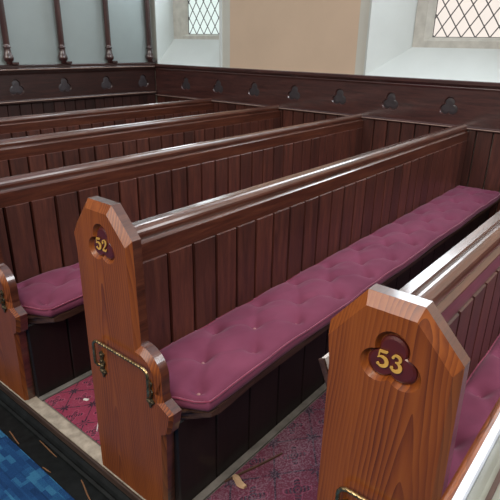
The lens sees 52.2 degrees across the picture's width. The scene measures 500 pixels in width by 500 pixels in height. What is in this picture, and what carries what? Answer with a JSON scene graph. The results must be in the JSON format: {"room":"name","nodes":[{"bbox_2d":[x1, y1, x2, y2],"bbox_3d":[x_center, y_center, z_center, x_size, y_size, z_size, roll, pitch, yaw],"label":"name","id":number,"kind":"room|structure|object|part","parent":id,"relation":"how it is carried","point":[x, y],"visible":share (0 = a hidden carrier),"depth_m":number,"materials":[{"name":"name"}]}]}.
{"room":"church","nodes":[
{"label":"church","id":0,"kind":"room"},
{"bbox_2d":[0,405,108,499],"bbox_3d":[-1.760,1.920,-0.825,10.000,0.100,6.000,18,27,36],"label":"floor","id":1,"kind":"structure","parent":0,"point":[68,478],"depth_m":1.90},
{"bbox_2d":[0,430,74,499],"bbox_3d":[-0.726,1.239,0.764,8.600,0.007,1.783,18,27,36],"label":"carpet","id":2,"kind":"object","parent":1,"relation":"on","point":[21,478],"visible":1,"depth_m":1.81,"materials":[{"name":"blue carpet"}]},
{"bbox_2d":[440,397,499,499],"bbox_3d":[0.408,0.720,0.658,0.384,1.074,0.480,18,27,36],"label":"pew","id":3,"kind":"object","parent":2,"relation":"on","point":[477,477],"visible":1,"depth_m":0.49,"materials":[{"name":"brown wood"}]},
{"bbox_3d":[0.424,0.241,0.458,0.364,0.031,0.480,18,27,36],"label":"panel","id":4,"kind":"part","parent":3,"relation":"part of","materials":[{"name":"grey paint"}]},
{"bbox_2d":[0,382,142,499],"bbox_3d":[-0.215,0.913,1.558,7.700,0.036,0.042,18,27,36],"label":"trim","id":5,"kind":"structure","parent":1,"relation":"on","point":[101,483],"depth_m":1.92,"materials":[{"name":"black wood"}]},
{"bbox_2d":[81,479,90,499],"bbox_3d":[-0.571,0.836,1.775,0.006,0.003,0.108,-12,26,-30],"label":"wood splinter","id":6,"kind":"object","parent":1,"relation":"on","point":[81,479],"visible":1,"depth_m":1.77,"materials":[{"name":"brown wood"}]},
{"bbox_2d":[32,375,326,499],"bbox_3d":[0.844,0.478,2.771,7.700,0.170,3.192,18,27,36],"label":"floor","id":7,"kind":"structure","parent":0,"point":[32,375],"depth_m":1.95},
{"bbox_2d":[45,375,99,443],"bbox_3d":[0.316,0.236,3.107,0.428,0.008,3.138,18,27,36],"label":"carpet strip","id":8,"kind":"object","parent":7,"relation":"on","point":[69,402],"visible":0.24,"depth_m":2.07,"materials":[{"name":"red carpet"}]},
{"bbox_2d":[0,381,144,499],"bbox_3d":[-0.185,0.866,1.577,7.700,0.030,0.050,18,27,36],"label":"trim","id":9,"kind":"structure","parent":7,"relation":"attached to","point":[69,430],"depth_m":1.95,"materials":[{"name":"beige stone"}]},
{"bbox_2d":[0,0,157,117],"bbox_3d":[-2.087,-1.902,4.301,0.094,3.000,3.303,18,27,36],"label":"screen","id":10,"kind":"object","parent":7,"relation":"on","point":[56,55],"visible":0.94,"depth_m":4.88,"materials":[{"name":"brown wood"}]},
{"bbox_3d":[-2.267,-2.336,3.938,0.010,1.730,0.517,18,27,36],"label":"frosted pane","id":11,"kind":"part","parent":10,"relation":"part of","materials":[{"name":"white glass"}]},
{"bbox_3d":[-1.934,-2.482,4.315,0.010,1.730,0.517,18,27,36],"label":"frosted pane","id":12,"kind":"part","parent":10,"relation":"part of","materials":[{"name":"white glass"}]},
{"bbox_3d":[-2.115,-0.906,4.703,0.022,0.850,3.287,18,27,36],"label":"plank panel","id":13,"kind":"part","parent":10,"relation":"part of","materials":[{"name":"brown wood"}]},
{"bbox_3d":[-2.102,-1.565,4.436,0.080,0.083,3.290,18,27,36],"label":"cap rail","id":14,"kind":"part","parent":10,"relation":"part of","materials":[{"name":"brown wood"}]},
{"bbox_3d":[-2.095,-1.310,4.529,0.050,0.034,3.290,18,27,36],"label":"ledge moulding","id":15,"kind":"part","parent":10,"relation":"part of","materials":[{"name":"brown wood"}]},
{"bbox_3d":[-1.602,-2.628,4.692,0.010,1.730,0.517,18,27,36],"label":"frosted pane","id":16,"kind":"part","parent":10,"relation":"part of","materials":[{"name":"white glass"}]},
{"bbox_3d":[-1.270,-2.774,5.069,0.010,1.730,0.517,18,27,36],"label":"frosted pane","id":17,"kind":"part","parent":10,"relation":"part of","materials":[{"name":"white glass"}]},
{"bbox_2d":[0,98,213,138],"bbox_3d":[-1.327,-0.731,4.130,0.447,0.981,3.215,18,27,36],"label":"pew","id":18,"kind":"object","parent":7,"relation":"on","point":[35,124],"visible":0.25,"depth_m":4.22,"materials":[{"name":"brown wood"}]},
{"bbox_2d":[0,105,280,177],"bbox_3d":[-0.670,-0.519,3.634,0.447,0.981,3.215,18,27,36],"label":"pew","id":19,"kind":"object","parent":7,"relation":"on","point":[34,153],"visible":0.25,"depth_m":3.45,"materials":[{"name":"brown wood"}]},
{"bbox_2d":[0,113,363,400],"bbox_3d":[-0.014,-0.306,3.137,0.447,0.981,3.215,18,27,36],"label":"pew","id":20,"kind":"object","parent":7,"relation":"on","point":[40,211],"visible":0.6,"depth_m":2.31,"materials":[{"name":"brown wood"}]},
{"bbox_3d":[-0.942,0.196,1.944,0.032,0.098,0.015,18,27,36],"label":"mounting plate","id":21,"kind":"part","parent":20,"relation":"part of","materials":[{"name":"gold metal"}]},
{"bbox_3d":[-1.012,0.128,2.017,0.384,0.981,0.045,18,27,36],"label":"panel","id":22,"kind":"part","parent":20,"relation":"part of","materials":[{"name":"brown wood"}]},
{"bbox_2d":[17,263,83,316],"bbox_3d":[0.048,-0.223,3.138,0.317,0.075,3.092,18,27,36],"label":"bench cushion","id":23,"kind":"object","parent":20,"relation":"on","point":[54,292],"visible":0.12,"depth_m":2.07,"materials":[{"name":"fabric"}]},
{"bbox_3d":[-0.096,-0.640,3.128,0.101,0.120,3.147,18,27,36],"label":"rail","id":24,"kind":"part","parent":20,"relation":"part of","materials":[{"name":"brown wood"}]},
{"bbox_2d":[206,392,325,499],"bbox_3d":[0.973,0.449,2.611,0.428,0.008,3.138,18,27,36],"label":"carpet strip","id":25,"kind":"object","parent":7,"relation":"on","point":[294,474],"visible":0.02,"depth_m":1.79,"materials":[{"name":"carpet"}]},
{"bbox_2d":[232,474,246,488],"bbox_3d":[-0.037,0.779,1.719,0.027,0.010,0.062,-12,26,-30],"label":"chip","id":26,"kind":"object","parent":25,"relation":"on","point":[236,478],"visible":1,"depth_m":1.71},
{"bbox_2d":[224,452,282,482],"bbox_3d":[0.016,0.757,1.782,0.242,0.006,0.008,-13,26,-30],"label":"twig","id":27,"kind":"object","parent":25,"relation":"on","point":[281,453],"visible":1,"depth_m":1.78,"materials":[{"name":"brown wood"}]},
{"bbox_2d":[74,124,499,499],"bbox_3d":[0.642,-0.094,2.641,0.447,0.981,3.215,18,27,36],"label":"pew","id":28,"kind":"object","parent":7,"relation":"on","point":[148,284],"visible":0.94,"depth_m":1.78,"materials":[{"name":"brown wood"}]},
{"bbox_3d":[-0.457,0.353,1.577,0.032,0.098,0.015,18,27,36],"label":"mounting plate","id":29,"kind":"part","parent":28,"relation":"part of","materials":[{"name":"gold metal"}]},
{"bbox_3d":[-0.355,0.340,1.520,0.384,0.981,0.045,18,27,36],"label":"panel","id":30,"kind":"part","parent":28,"relation":"part of","materials":[{"name":"brown wood"}]},
{"bbox_3d":[-0.285,0.408,1.447,0.032,0.098,0.015,18,27,36],"label":"mounting plate","id":31,"kind":"part","parent":28,"relation":"part of","materials":[{"name":"gold metal"}]},
{"bbox_3d":[0.560,-0.428,2.631,0.101,0.120,3.147,18,27,36],"label":"rail","id":32,"kind":"part","parent":28,"relation":"part of","materials":[{"name":"brown wood"}]},
{"bbox_2d":[160,186,499,411],"bbox_3d":[0.704,-0.010,2.642,0.317,0.075,3.092,18,27,36],"label":"bench cushion","id":33,"kind":"object","parent":28,"relation":"on","point":[211,363],"visible":0.94,"depth_m":1.98,"materials":[{"name":"fabric"}]},
{"bbox_2d":[317,211,499,499],"bbox_3d":[1.299,0.118,2.144,0.447,0.981,3.215,18,27,36],"label":"pew","id":34,"kind":"object","parent":7,"relation":"on","point":[402,361],"visible":0.98,"depth_m":0.95,"materials":[{"name":"brown wood"}]},
{"bbox_2d":[318,352,328,385],"bbox_3d":[0.229,0.292,1.217,0.070,0.133,0.152,18,27,36],"label":"booklet","id":35,"kind":"object","parent":34,"relation":"on","point":[324,361],"visible":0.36,"depth_m":1.16,"materials":[{"name":"white paper"}]},
{"bbox_3d":[0.301,0.552,1.024,0.384,0.981,0.045,18,27,36],"label":"panel","id":36,"kind":"part","parent":34,"relation":"part of","materials":[{"name":"brown wood"}]},
{"bbox_3d":[1.217,-0.215,2.135,0.101,0.120,3.147,18,27,36],"label":"rail","id":37,"kind":"part","parent":34,"relation":"part of","materials":[{"name":"brown wood"}]},
{"bbox_2d":[447,334,499,486],"bbox_3d":[1.360,0.202,2.145,0.317,0.075,3.092,18,27,36],"label":"bench cushion","id":38,"kind":"object","parent":34,"relation":"on","point":[482,389],"visible":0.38,"depth_m":1.47,"materials":[{"name":"fabric"}]},
{"bbox_2d":[150,0,496,213],"bbox_3d":[1.903,-2.561,3.172,7.650,5.200,0.472,18,27,36],"label":"wall","id":39,"kind":"structure","parent":0,"point":[322,36],"depth_m":4.45,"materials":[{"name":"paint"}]},
{"bbox_2d":[154,0,221,66],"bbox_3d":[-0.526,-3.455,4.832,0.950,3.270,0.326,18,27,36],"label":"window","id":40,"kind":"structure","parent":39,"relation":"in","point":[188,32],"depth_m":5.45,"materials":[{"name":"white paint"}]},
{"bbox_3d":[-0.571,-2.063,5.367,0.916,0.286,0.261,18,27,36],"label":"sill","id":41,"kind":"part","parent":40,"relation":"part of","materials":[{"name":"white paint"}]},
{"bbox_3d":[-0.444,-3.620,4.867,0.901,2.982,0.080,18,27,36],"label":"frame","id":42,"kind":"part","parent":40,"relation":"part of","materials":[{"name":"stone"}]},
{"bbox_3d":[-0.413,-2.475,5.318,0.657,0.443,0.006,18,27,36],"label":"pane","id":43,"kind":"part","parent":40,"relation":"part of","materials":[{"name":"glass"}]},
{"bbox_2d":[155,64,499,218],"bbox_3d":[1.804,-0.584,3.664,7.390,1.163,0.052,18,27,36],"label":"wall paneling","id":44,"kind":"structure","parent":39,"relation":"attached to","point":[394,110],"depth_m":4.16,"materials":[{"name":"brown wood"}]},
{"bbox_3d":[1.821,-1.091,3.452,7.370,0.063,0.052,18,27,36],"label":"cap moulding","id":45,"kind":"part","parent":44,"relation":"part of","materials":[{"name":"brown wood"}]},
{"bbox_3d":[1.813,-0.821,3.566,7.380,0.024,0.050,18,27,36],"label":"ledge moulding","id":46,"kind":"part","parent":44,"relation":"part of","materials":[{"name":"brown wood"}]},
{"bbox_2d":[363,0,499,82],"bbox_3d":[1.596,-2.770,3.227,1.432,3.268,0.326,18,27,36],"label":"window","id":47,"kind":"structure","parent":39,"relation":"in","point":[428,39],"depth_m":3.91,"materials":[{"name":"white paint"}]},
{"bbox_3d":[1.550,-1.359,3.769,1.398,0.244,0.261,18,27,36],"label":"sill","id":48,"kind":"part","parent":47,"relation":"part of","materials":[{"name":"white paint"}]},
{"bbox_3d":[1.700,-2.909,3.252,0.932,3.022,0.080,18,27,36],"label":"frame","id":49,"kind":"part","parent":47,"relation":"part of","materials":[{"name":"stone"}]},
{"bbox_3d":[1.688,-1.789,3.731,0.670,0.457,0.006,18,27,36],"label":"pane","id":50,"kind":"part","parent":47,"relation":"part of","materials":[{"name":"clear glass"}]}
]}

